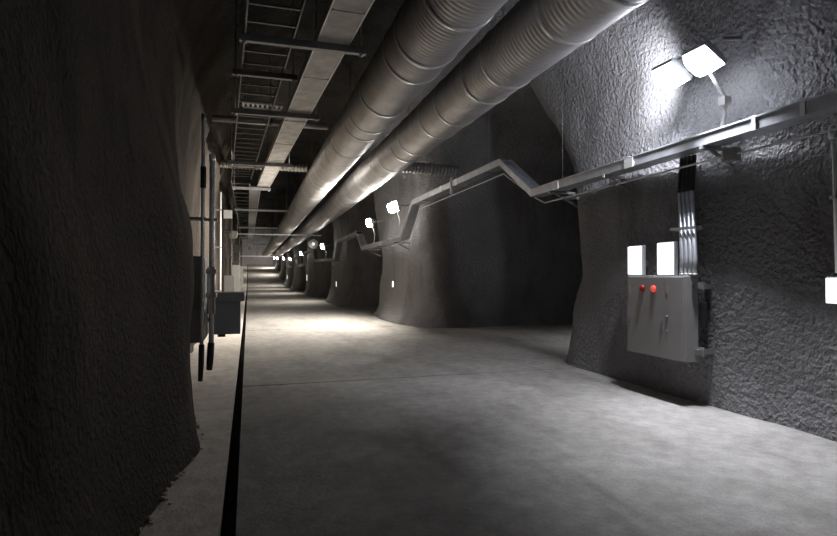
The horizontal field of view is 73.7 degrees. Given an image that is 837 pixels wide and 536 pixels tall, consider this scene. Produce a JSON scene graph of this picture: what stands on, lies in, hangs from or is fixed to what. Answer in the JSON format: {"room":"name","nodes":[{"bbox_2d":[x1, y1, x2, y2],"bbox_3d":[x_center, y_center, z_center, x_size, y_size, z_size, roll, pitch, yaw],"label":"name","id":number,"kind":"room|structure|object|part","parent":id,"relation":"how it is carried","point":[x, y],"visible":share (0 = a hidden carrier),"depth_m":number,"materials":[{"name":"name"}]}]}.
{"room":"underground passage","nodes":[
{"label":"underground passage","id":0,"kind":"room"},
{"bbox_2d":[0,0,243,535],"bbox_3d":[-13.775,-2.119,43.055,1.256,9.108,105.014,0,-1,-17],"label":"wall","id":1,"kind":"structure","parent":0,"point":[102,102],"depth_m":3.33,"materials":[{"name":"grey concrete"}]},
{"bbox_2d":[190,113,205,381],"bbox_3d":[-3.073,-0.273,7.280,0.566,3.523,0.086,0,-1,-17],"label":"pipe","id":2,"kind":"object","parent":1,"relation":"attached to","point":[202,218],"visible":0.94,"depth_m":7.32,"materials":[{"name":"metal"}]},
{"bbox_2d":[190,256,207,342],"bbox_3d":[-3.263,0.425,7.763,0.589,1.170,0.740,0,-1,-17],"label":"upper cabinet","id":3,"kind":"object","parent":1,"relation":"attached to","point":[195,317],"visible":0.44,"depth_m":7.51,"materials":[{"name":"metal"}]},
{"bbox_3d":[-3.000,0.425,7.863,0.020,1.110,0.660,0,-1,-17],"label":"door","id":4,"kind":"part","parent":3,"relation":"part of","materials":[{"name":"grey metal"}]},
{"bbox_2d":[190,154,217,369],"bbox_3d":[-3.048,-0.080,7.423,0.700,2.907,0.138,0,-1,-17],"label":"pipe","id":5,"kind":"object","parent":1,"relation":"attached to","point":[210,271],"visible":0.99,"depth_m":7.49,"materials":[{"name":"grey metal"}]},
{"bbox_2d":[214,192,221,291],"bbox_3d":[-6.580,-0.340,17.861,0.530,4.200,0.060,0,-1,-17],"label":"conduit","id":6,"kind":"object","parent":1,"relation":"attached to","point":[220,209],"visible":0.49,"depth_m":17.90,"materials":[{"name":"metal"}]},
{"bbox_2d":[208,292,244,336],"bbox_3d":[-3.337,0.727,8.615,1.245,0.700,0.620,0,-1,-17],"label":"box","id":7,"kind":"object","parent":1,"relation":"attached to","point":[227,316],"visible":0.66,"depth_m":8.47,"materials":[{"name":"metal"}]},
{"bbox_2d":[215,292,244,301],"bbox_3d":[-2.979,0.443,8.727,0.495,0.130,0.620,0,-1,-17],"label":"hood","id":8,"kind":"object","parent":7,"relation":"attached to","point":[221,296],"depth_m":8.46,"materials":[{"name":"grey metal"}]},
{"bbox_2d":[222,210,231,218],"bbox_3d":[-8.065,-2.196,22.799,0.860,0.340,0.320,0,-1,-17],"label":"junction box","id":9,"kind":"object","parent":1,"relation":"attached to","point":[227,214],"visible":0.94,"depth_m":22.73,"materials":[{"name":"metal"}]},
{"bbox_2d":[224,219,231,274],"bbox_3d":[-9.469,-0.304,27.435,0.590,4.300,0.060,0,-1,-17],"label":"conduit","id":10,"kind":"object","parent":1,"relation":"attached to","point":[231,219],"visible":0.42,"depth_m":27.49,"materials":[{"name":"metal"}]},
{"bbox_2d":[224,275,233,291],"bbox_3d":[-8.107,1.065,23.969,0.440,1.501,0.700,0,-1,-17],"label":"upper cabinet","id":11,"kind":"object","parent":1,"relation":"attached to","point":[228,279],"visible":0.51,"depth_m":23.68,"materials":[{"name":"metal"}]},
{"bbox_2d":[227,231,236,237],"bbox_3d":[-10.370,-1.827,30.456,0.920,0.400,0.320,0,-1,-17],"label":"junction box","id":12,"kind":"object","parent":1,"relation":"attached to","point":[234,233],"visible":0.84,"depth_m":30.39,"materials":[{"name":"metal"}]},
{"bbox_2d":[232,245,239,250],"bbox_3d":[-12.685,-1.359,38.110,0.960,0.440,0.320,0,-1,-17],"label":"junction box","id":13,"kind":"object","parent":1,"relation":"attached to","point":[235,247],"visible":0.94,"depth_m":38.03,"materials":[{"name":"metal"}]},
{"bbox_2d":[232,265,239,291],"bbox_3d":[-11.249,0.860,34.514,0.540,2.101,0.700,0,-1,-17],"label":"upper cabinet","id":14,"kind":"object","parent":1,"relation":"attached to","point":[235,268],"visible":0.52,"depth_m":34.23,"materials":[{"name":"metal"}]},
{"bbox_2d":[240,266,243,291],"bbox_3d":[-15.304,0.930,47.913,0.580,2.201,0.700,0,-1,-17],"label":"upper cabinet","id":15,"kind":"object","parent":1,"relation":"attached to","point":[241,267],"visible":0.57,"depth_m":47.65,"materials":[{"name":"metal"}]},
{"bbox_2d":[139,265,246,535],"bbox_3d":[-14.281,0.496,43.106,1.830,3.220,107.200,0,-1,-17],"label":"walkway","id":16,"kind":"structure","parent":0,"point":[197,497],"depth_m":4.88,"materials":[{"name":"concrete"}]},
{"bbox_2d":[140,415,203,531],"bbox_3d":[-2.143,1.630,5.121,0.334,0.032,3.786,0,-1,-19],"label":"rubble","id":17,"kind":"object","parent":16,"relation":"on","point":[164,497],"visible":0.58,"depth_m":3.99,"materials":[{"name":"stone"}]},
{"bbox_2d":[242,229,274,265],"bbox_3d":[-26.913,-3.682,93.893,5.386,7.157,0.751,0,-1,-17],"label":"wall","id":18,"kind":"structure","parent":0,"point":[256,250],"depth_m":94.22,"materials":[{"name":"concrete"}]},
{"bbox_2d":[219,0,404,235],"bbox_3d":[-11.635,-5.522,43.769,4.489,4.370,104.990,0,-1,-17],"label":"ceiling","id":19,"kind":"structure","parent":0,"point":[381,15],"depth_m":13.94,"materials":[{"name":"concrete"}]},
{"bbox_2d":[232,153,270,190],"bbox_3d":[-5.622,-3.767,18.811,1.240,2.330,0.075,0,-1,-17],"label":"support beam","id":20,"kind":"structure","parent":19,"relation":"attached to","point":[233,187],"depth_m":18.73,"materials":[{"name":"metal"}]},
{"bbox_2d":[240,209,270,238],"bbox_3d":[-12.601,-3.523,43.237,2.300,2.440,0.075,0,-1,-17],"label":"support beam","id":21,"kind":"structure","parent":19,"relation":"hanging from","point":[270,209],"depth_m":43.42,"materials":[{"name":"metal"}]},
{"bbox_2d":[238,207,277,228],"bbox_3d":[-9.951,-3.575,34.636,2.350,2.310,0.075,0,-1,-17],"label":"support beam","id":22,"kind":"structure","parent":19,"relation":"attached to","point":[239,207],"depth_m":34.70,"materials":[{"name":"metal"}]},
{"bbox_2d":[229,81,291,168],"bbox_3d":[-4.128,-3.837,14.615,1.570,2.385,0.075,0,-1,-17],"label":"support beam","id":23,"kind":"structure","parent":19,"relation":"attached to","point":[231,162],"depth_m":14.56,"materials":[{"name":"metal"}]},
{"bbox_3d":[-4.821,-3.569,14.401,0.020,1.845,0.020,0,-1,6],"label":"hanger rod","id":24,"kind":"part","parent":23,"relation":"part of","materials":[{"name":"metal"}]},
{"bbox_3d":[-3.434,-3.835,14.826,0.020,2.385,0.020,0,-1,6],"label":"hanger rod","id":25,"kind":"part","parent":23,"relation":"part of","materials":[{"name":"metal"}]},
{"bbox_2d":[235,171,287,212],"bbox_3d":[-7.180,-3.731,25.550,2.350,2.340,0.075,0,-1,-17],"label":"support beam","id":26,"kind":"structure","parent":19,"relation":"hanging from","point":[263,210],"depth_m":25.63,"materials":[{"name":"metal"}]},
{"bbox_2d":[231,179,260,249],"bbox_3d":[-13.177,-2.586,42.896,1.028,0.350,50.300,0,-1,-17],"label":"ladder","id":27,"kind":"object","parent":26,"relation":"on","point":[254,195],"visible":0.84,"depth_m":26.30,"materials":[{"name":"metal"}]},
{"bbox_3d":[-11.445,-2.731,35.584,0.025,0.190,35.300,0,-1,-17],"label":"rail","id":28,"kind":"part","parent":27,"relation":"part of","materials":[{"name":"metal"}]},
{"bbox_3d":[-13.092,-2.526,42.921,0.030,0.230,50.300,0,-1,-17],"label":"rail","id":29,"kind":"part","parent":27,"relation":"part of","materials":[{"name":"metal"}]},
{"bbox_3d":[-12.748,-2.525,43.026,0.030,0.230,50.300,0,-1,-17],"label":"rail","id":30,"kind":"part","parent":27,"relation":"part of","materials":[{"name":"silver metal"}]},
{"bbox_3d":[-6.114,-3.728,25.875,0.020,2.340,0.020,0,-1,-39],"label":"hanger rod","id":31,"kind":"part","parent":26,"relation":"part of","materials":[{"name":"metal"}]},
{"bbox_2d":[240,229,282,256],"bbox_3d":[-18.913,-3.149,67.446,5.050,3.647,0.090,0,-1,-17],"label":"support beam","id":32,"kind":"structure","parent":19,"relation":"hanging from","point":[261,229],"depth_m":67.43,"materials":[{"name":"metal"}]},
{"bbox_2d":[262,0,507,257],"bbox_3d":[-8.186,-3.134,34.494,0.961,2.815,85.308,0,-1,-17],"label":"duct","id":33,"kind":"object","parent":32,"relation":"on","point":[423,37],"visible":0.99,"depth_m":8.09,"materials":[{"name":"metal"}]},
{"bbox_2d":[220,160,307,172],"bbox_3d":[-4.853,-3.203,17.577,2.653,0.280,0.276,0,-1,-17],"label":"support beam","id":34,"kind":"structure","parent":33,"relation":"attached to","point":[224,164],"depth_m":17.57,"materials":[{"name":"silver metal"}]},
{"bbox_3d":[-1.559,-3.614,12.730,0.922,2.244,0.040,0,-1,-17],"label":"hanger rod","id":35,"kind":"part","parent":33,"relation":"part of","materials":[{"name":"metal"}]},
{"bbox_2d":[273,0,647,257],"bbox_3d":[-6.840,-3.130,34.904,1.092,2.815,85.309,0,-1,-17],"label":"duct","id":36,"kind":"object","parent":32,"relation":"on","point":[533,36],"visible":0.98,"depth_m":8.21,"materials":[{"name":"metal"}]},
{"bbox_2d":[308,239,317,248],"bbox_3d":[-6.142,-1.606,32.565,0.560,0.975,0.150,0,-1,-17],"label":"round lamp","id":37,"kind":"object","parent":36,"relation":"hanging from","point":[313,243],"visible":1,"depth_m":32.53,"materials":[{"name":"white glass"}]},
{"bbox_2d":[401,151,458,176],"bbox_3d":[0.165,-3.140,15.738,1.990,1.037,0.353,0,-1,-15],"label":"duct","id":38,"kind":"object","parent":36,"relation":"attached to","point":[449,170],"visible":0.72,"depth_m":15.69,"materials":[{"name":"metal"}]},
{"bbox_3d":[2.062,-3.697,5.471,0.922,2.209,0.040,0,-1,-17],"label":"hanger rod","id":39,"kind":"part","parent":36,"relation":"part of","materials":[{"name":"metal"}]},
{"bbox_2d":[242,52,282,110],"bbox_3d":[-3.062,-3.682,10.966,0.765,1.040,0.330,0,-1,-17],"label":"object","id":40,"kind":"object","parent":19,"relation":"hanging from","point":[243,103],"visible":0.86,"depth_m":10.91,"materials":[{"name":"metal"}]},
{"bbox_3d":[-3.359,-3.688,10.875,0.018,1.030,0.018,0,-1,6],"label":"hanger rod","id":41,"kind":"part","parent":40,"relation":"part of","materials":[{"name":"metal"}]},
{"bbox_3d":[-3.062,-3.174,10.961,0.765,0.025,0.330,0,-1,-17],"label":"slotted plate","id":42,"kind":"part","parent":40,"relation":"part of","materials":[{"name":"silver metal"}]},
{"bbox_2d":[232,0,296,82],"bbox_3d":[-2.376,-3.897,8.668,0.970,1.950,0.075,0,-1,-17],"label":"support beam","id":43,"kind":"structure","parent":19,"relation":"attached to","point":[236,72],"depth_m":8.62,"materials":[{"name":"metal"}]},
{"bbox_3d":[-2.783,-3.659,8.541,0.020,1.470,0.020,0,-1,6],"label":"hanger rod","id":44,"kind":"part","parent":43,"relation":"part of","materials":[{"name":"metal"}]},
{"bbox_2d":[231,0,305,179],"bbox_3d":[-1.686,-3.111,6.571,0.642,0.090,25.547,0,-1,-19],"label":"ladder","id":45,"kind":"object","parent":43,"relation":"on","point":[248,2],"visible":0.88,"depth_m":9.34,"materials":[{"name":"metal"}]},
{"bbox_3d":[-1.983,-3.112,6.480,0.022,0.090,25.521,0,-1,-19],"label":"rail","id":46,"kind":"part","parent":45,"relation":"part of","materials":[{"name":"metal"}]},
{"bbox_3d":[-1.970,-3.896,8.791,0.020,1.950,0.020,0,-1,-39],"label":"hanger rod","id":47,"kind":"part","parent":43,"relation":"part of","materials":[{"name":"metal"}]},
{"bbox_2d":[212,56,327,129],"bbox_3d":[-3.241,-3.957,12.325,2.470,1.665,0.170,0,-1,-17],"label":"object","id":48,"kind":"object","parent":19,"relation":"hanging from","point":[215,118],"visible":0.78,"depth_m":12.21,"materials":[{"name":"metal"}]},
{"bbox_3d":[-3.265,-4.000,12.318,0.018,1.580,0.018,0,-1,-39],"label":"hanger rod","id":49,"kind":"part","parent":48,"relation":"part of","materials":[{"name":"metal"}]},
{"bbox_2d":[231,0,319,121],"bbox_3d":[-2.550,-3.848,10.025,1.530,2.325,0.075,0,-1,-17],"label":"support beam","id":50,"kind":"structure","parent":19,"relation":"attached to","point":[235,111],"depth_m":9.96,"materials":[{"name":"metal"}]},
{"bbox_3d":[-3.224,-3.460,9.816,0.020,1.545,0.020,0,-1,-39],"label":"hanger rod","id":51,"kind":"part","parent":50,"relation":"part of","materials":[{"name":"metal"}]},
{"bbox_3d":[-1.876,-3.846,10.231,0.020,2.325,0.020,0,-1,6],"label":"hanger rod","id":52,"kind":"part","parent":50,"relation":"part of","materials":[{"name":"metal"}]},
{"bbox_2d":[237,225,320,235],"bbox_3d":[-8.317,-3.366,33.355,4.970,2.870,0.050,0,-1,-17],"label":"support beam","id":53,"kind":"structure","parent":19,"relation":"attached to","point":[298,225],"depth_m":33.38,"materials":[{"name":"metal"}]},
{"bbox_2d":[239,0,365,56],"bbox_3d":[-1.420,-3.950,6.973,1.550,2.475,0.075,0,-1,-17],"label":"support beam","id":54,"kind":"structure","parent":19,"relation":"attached to","point":[244,37],"depth_m":6.92,"materials":[{"name":"metal"}]},
{"bbox_3d":[-2.104,-3.607,6.761,0.020,1.785,0.020,0,-1,6],"label":"hanger rod","id":55,"kind":"part","parent":54,"relation":"part of","materials":[{"name":"metal"}]},
{"bbox_2d":[257,0,374,186],"bbox_3d":[-0.886,-2.926,6.500,0.415,0.200,25.941,0,-1,-19],"label":"duct","id":56,"kind":"object","parent":54,"relation":"on","point":[341,20],"visible":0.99,"depth_m":8.08,"materials":[{"name":"silver metal"}]},
{"bbox_3d":[-0.737,-3.948,7.182,0.020,2.475,0.020,0,-1,6],"label":"hanger rod","id":57,"kind":"part","parent":54,"relation":"part of","materials":[{"name":"metal"}]},
{"bbox_2d":[236,265,836,535],"bbox_3d":[-7.538,0.573,45.162,12.070,3.333,107.200,0,-1,-17],"label":"floor","id":58,"kind":"structure","parent":0,"point":[355,422],"depth_m":5.18,"materials":[{"name":"concrete"}]},
{"bbox_2d":[220,266,247,535],"bbox_3d":[-13.339,0.704,43.392,0.200,3.150,107.200,0,-1,-17],"label":"trim","id":59,"kind":"structure","parent":58,"relation":"on","point":[228,528],"depth_m":5.54,"materials":[{"name":"metal"}]},
{"bbox_2d":[271,0,836,441],"bbox_3d":[-6.363,-2.476,45.361,8.394,9.864,105.013,0,-1,-17],"label":"wall","id":60,"kind":"structure","parent":0,"point":[490,253],"depth_m":7.87,"materials":[{"name":"concrete"}]},
{"bbox_2d":[320,243,332,258],"bbox_3d":[-5.194,-0.918,31.522,0.677,0.942,0.324,0,-1,-31],"label":"wall lamp","id":61,"kind":"object","parent":60,"relation":"attached to","point":[323,246],"visible":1,"depth_m":31.32,"materials":[{"name":"white"}]},
{"bbox_2d":[366,218,384,242],"bbox_3d":[-1.490,-1.290,20.009,0.806,0.963,0.330,0,-1,-29],"label":"wall lamp","id":62,"kind":"object","parent":60,"relation":"attached to","point":[369,222],"visible":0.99,"depth_m":19.81,"materials":[{"name":"white"}]},
{"bbox_2d":[387,200,409,235],"bbox_3d":[-0.544,-1.472,17.471,0.744,1.185,0.789,0,-1,-17],"label":"wall lamp","id":63,"kind":"object","parent":60,"relation":"attached to","point":[393,207],"visible":1,"depth_m":17.19,"materials":[{"name":"white"}]},
{"bbox_2d":[287,90,836,267],"bbox_3d":[-4.869,-2.288,31.153,1.040,4.466,57.653,0,-1,-18],"label":"cable tray","id":64,"kind":"object","parent":60,"relation":"attached to","point":[822,106],"visible":0.94,"depth_m":7.56,"materials":[{"name":"metal"}]},
{"bbox_2d":[303,254,307,265],"bbox_3d":[-8.479,-0.679,41.799,0.274,0.977,0.922,0,-1,-17],"label":"tray","id":65,"kind":"object","parent":64,"relation":"on","point":[305,255],"depth_m":41.82,"materials":[{"name":"grey metal"}]},
{"bbox_2d":[313,249,318,260],"bbox_3d":[-6.509,-0.804,35.406,0.274,0.850,0.917,0,-1,-17],"label":"tray","id":66,"kind":"object","parent":64,"relation":"on","point":[315,252],"depth_m":35.54,"materials":[{"name":"grey metal"}]},
{"bbox_2d":[315,258,339,261],"bbox_3d":[-5.219,-0.445,31.345,0.274,0.232,7.842,0,-1,-18],"label":"tray","id":67,"kind":"object","parent":64,"relation":"on","point":[327,259],"depth_m":29.48,"materials":[{"name":"grey metal"}]},
{"bbox_2d":[334,242,341,260],"bbox_3d":[-3.909,-0.842,27.226,0.274,0.979,1.057,0,-1,-17],"label":"tray","id":68,"kind":"object","parent":64,"relation":"on","point":[339,244],"depth_m":27.20,"materials":[{"name":"grey metal"}]},
{"bbox_2d":[337,231,361,242],"bbox_3d":[-3.080,-1.350,24.647,0.274,0.222,4.443,0,-1,-18],"label":"tray","id":69,"kind":"object","parent":64,"relation":"on","point":[350,236],"depth_m":24.05,"materials":[{"name":"silver metal"}]},
{"bbox_3d":[-3.030,-2.927,24.508,0.260,3.307,0.040,0,-1,-17],"label":"hanger rod","id":70,"kind":"part","parent":64,"relation":"part of","materials":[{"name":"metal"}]},
{"bbox_2d":[356,231,366,248],"bbox_3d":[-2.231,-1.079,21.997,0.274,0.793,1.192,0,-1,-17],"label":"tray","id":71,"kind":"object","parent":64,"relation":"on","point":[361,239],"depth_m":22.12,"materials":[{"name":"silver metal"}]},
{"bbox_2d":[361,236,401,249],"bbox_3d":[-1.244,-0.829,19.138,0.274,0.222,5.067,0,-1,-19],"label":"tray","id":72,"kind":"object","parent":64,"relation":"on","point":[384,243],"depth_m":18.97,"materials":[{"name":"silver metal"}]},
{"bbox_2d":[400,201,419,240],"bbox_3d":[-0.254,-1.359,16.349,0.274,1.079,1.110,0,-1,-20],"label":"tray","id":73,"kind":"object","parent":64,"relation":"on","point":[413,209],"depth_m":16.27,"materials":[{"name":"silver metal"}]},
{"bbox_3d":[0.220,-3.002,15.149,0.260,2.364,0.040,0,-1,-17],"label":"hanger rod","id":74,"kind":"part","parent":64,"relation":"part of","materials":[{"name":"metal"}]},
{"bbox_3d":[0.901,-3.219,13.477,0.270,2.921,0.100,0,-1,-17],"label":"hanger rod","id":75,"kind":"part","parent":64,"relation":"part of","materials":[{"name":"metal"}]},
{"bbox_2d":[412,159,509,204],"bbox_3d":[0.844,-2.003,13.620,0.274,0.393,4.868,0,-1,-22],"label":"tray","id":76,"kind":"object","parent":64,"relation":"on","point":[490,168],"depth_m":13.06,"materials":[{"name":"silver metal"}]},
{"bbox_2d":[499,159,542,197],"bbox_3d":[1.963,-1.745,10.720,0.274,0.943,1.422,0,-1,-17],"label":"tray","id":77,"kind":"object","parent":64,"relation":"on","point":[512,169],"depth_m":10.73,"materials":[{"name":"silver metal"}]},
{"bbox_2d":[562,59,562,177],"bbox_3d":[2.399,-2.627,9.297,0.008,2.380,0.008,0,-1,-17],"label":"wire","id":78,"kind":"object","parent":64,"relation":"attached to","point":[562,59],"visible":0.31,"depth_m":9.29,"materials":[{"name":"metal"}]},
{"bbox_2d":[530,90,836,196],"bbox_3d":[3.142,-1.439,6.953,0.274,0.242,6.682,0,-1,-17],"label":"tray","id":79,"kind":"object","parent":64,"relation":"on","point":[822,106],"depth_m":6.30,"materials":[{"name":"silver metal"}]},
{"bbox_2d":[391,127,836,246],"bbox_3d":[1.950,-1.352,10.973,0.630,1.205,15.019,0,-1,-20],"label":"conduit","id":80,"kind":"object","parent":60,"relation":"attached to","point":[731,154],"visible":0.93,"depth_m":6.48,"materials":[{"name":"metal"}]},
{"bbox_2d":[828,125,836,272],"bbox_3d":[3.925,-0.629,5.155,0.328,1.350,0.060,0,-1,-17],"label":"conduit","id":81,"kind":"object","parent":80,"relation":"attached to","point":[831,133],"visible":1,"depth_m":5.11,"materials":[{"name":"metal"}]},
{"bbox_2d":[628,245,647,274],"bbox_3d":[3.190,-0.103,7.691,0.512,0.400,0.294,0,-1,-17],"label":"light panel","id":82,"kind":"object","parent":60,"relation":"attached to","point":[637,262],"visible":0.96,"depth_m":7.57,"materials":[{"name":"white plastic"}]},
{"bbox_2d":[657,241,679,274],"bbox_3d":[3.360,-0.118,7.132,0.512,0.420,0.304,0,-1,-17],"label":"light panel","id":83,"kind":"object","parent":60,"relation":"attached to","point":[668,262],"visible":0.95,"depth_m":7.01,"materials":[{"name":"white plastic"}]},
{"bbox_2d":[627,276,713,362],"bbox_3d":[3.256,0.614,7.161,0.590,1.030,1.130,0,-1,-17],"label":"control box","id":84,"kind":"object","parent":60,"relation":"attached to","point":[662,311],"visible":0.98,"depth_m":6.91,"materials":[{"name":"metal"}]},
{"bbox_2d":[639,285,644,291],"bbox_3d":[2.919,0.266,7.318,0.035,0.100,0.100,0,-1,-17],"label":"light","id":85,"kind":"object","parent":84,"relation":"attached to","point":[641,287],"depth_m":7.29,"materials":[{"name":"red plastic"}]},
{"bbox_2d":[650,285,655,291],"bbox_3d":[2.984,0.264,7.113,0.031,0.090,0.090,0,-1,-17],"label":"light","id":86,"kind":"object","parent":84,"relation":"attached to","point":[652,287],"depth_m":7.10,"materials":[{"name":"red plastic"}]},
{"bbox_3d":[3.004,0.614,7.126,0.017,1.000,1.020,0,-1,-17],"label":"door","id":87,"kind":"part","parent":84,"relation":"part of","materials":[{"name":"grey metal"}]},
{"bbox_3d":[3.033,0.733,6.972,0.021,0.140,0.032,0,-1,-17],"label":"handle","id":88,"kind":"part","parent":84,"relation":"part of","materials":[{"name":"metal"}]},
{"bbox_2d":[677,157,683,275],"bbox_3d":[3.259,-0.648,6.931,0.094,1.488,0.312,0,-1,28],"label":"conduit","id":89,"kind":"object","parent":84,"relation":"attached to","point":[681,241],"visible":0.74,"depth_m":6.91,"materials":[{"name":"grey metal"}]},
{"bbox_2d":[681,156,688,275],"bbox_3d":[3.278,-0.649,6.867,0.095,1.488,0.314,0,-1,27],"label":"conduit","id":90,"kind":"object","parent":84,"relation":"on","point":[685,239],"visible":0.71,"depth_m":6.84,"materials":[{"name":"grey metal"}]},
{"bbox_2d":[685,155,692,275],"bbox_3d":[3.297,-0.649,6.804,0.095,1.488,0.318,0,-1,27],"label":"conduit","id":91,"kind":"object","parent":84,"relation":"attached to","point":[689,235],"visible":0.76,"depth_m":6.78,"materials":[{"name":"grey metal"}]},
{"bbox_2d":[689,154,697,275],"bbox_3d":[3.316,-0.650,6.741,0.096,1.488,0.320,0,-1,26],"label":"conduit","id":92,"kind":"object","parent":84,"relation":"attached to","point":[694,156],"visible":0.94,"depth_m":6.73,"materials":[{"name":"grey metal"}]},
{"bbox_2d":[670,226,704,231],"bbox_3d":[3.424,-0.481,6.882,0.438,0.045,0.440,0,-1,-17],"label":"strap","id":93,"kind":"object","parent":60,"relation":"attached to","point":[688,227],"visible":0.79,"depth_m":6.73,"materials":[{"name":"metal"}]},
{"bbox_2d":[651,36,741,126],"bbox_3d":[3.305,-2.081,6.582,0.752,1.056,0.932,0,-1,-17],"label":"floodlight","id":94,"kind":"object","parent":60,"relation":"attached to","point":[704,58],"visible":0.98,"depth_m":6.29,"materials":[{"name":"white"}]},
{"bbox_3d":[3.393,-1.903,6.318,0.203,0.696,0.100,0,-1,8],"label":"cable stem","id":95,"kind":"part","parent":94,"relation":"part of","materials":[{"name":"white plastic"}]},
{"bbox_3d":[3.563,-2.569,6.253,0.454,0.085,0.035,0,-1,-17],"label":"wall arm","id":96,"kind":"part","parent":94,"relation":"part of","materials":[{"name":"metal"}]},
{"bbox_2d":[826,277,836,303],"bbox_3d":[4.049,0.210,5.128,0.362,0.252,0.374,0,-1,-17],"label":"light panel","id":97,"kind":"object","parent":60,"relation":"attached to","point":[831,282],"visible":1,"depth_m":5.19,"materials":[{"name":"white plastic"}]}
]}

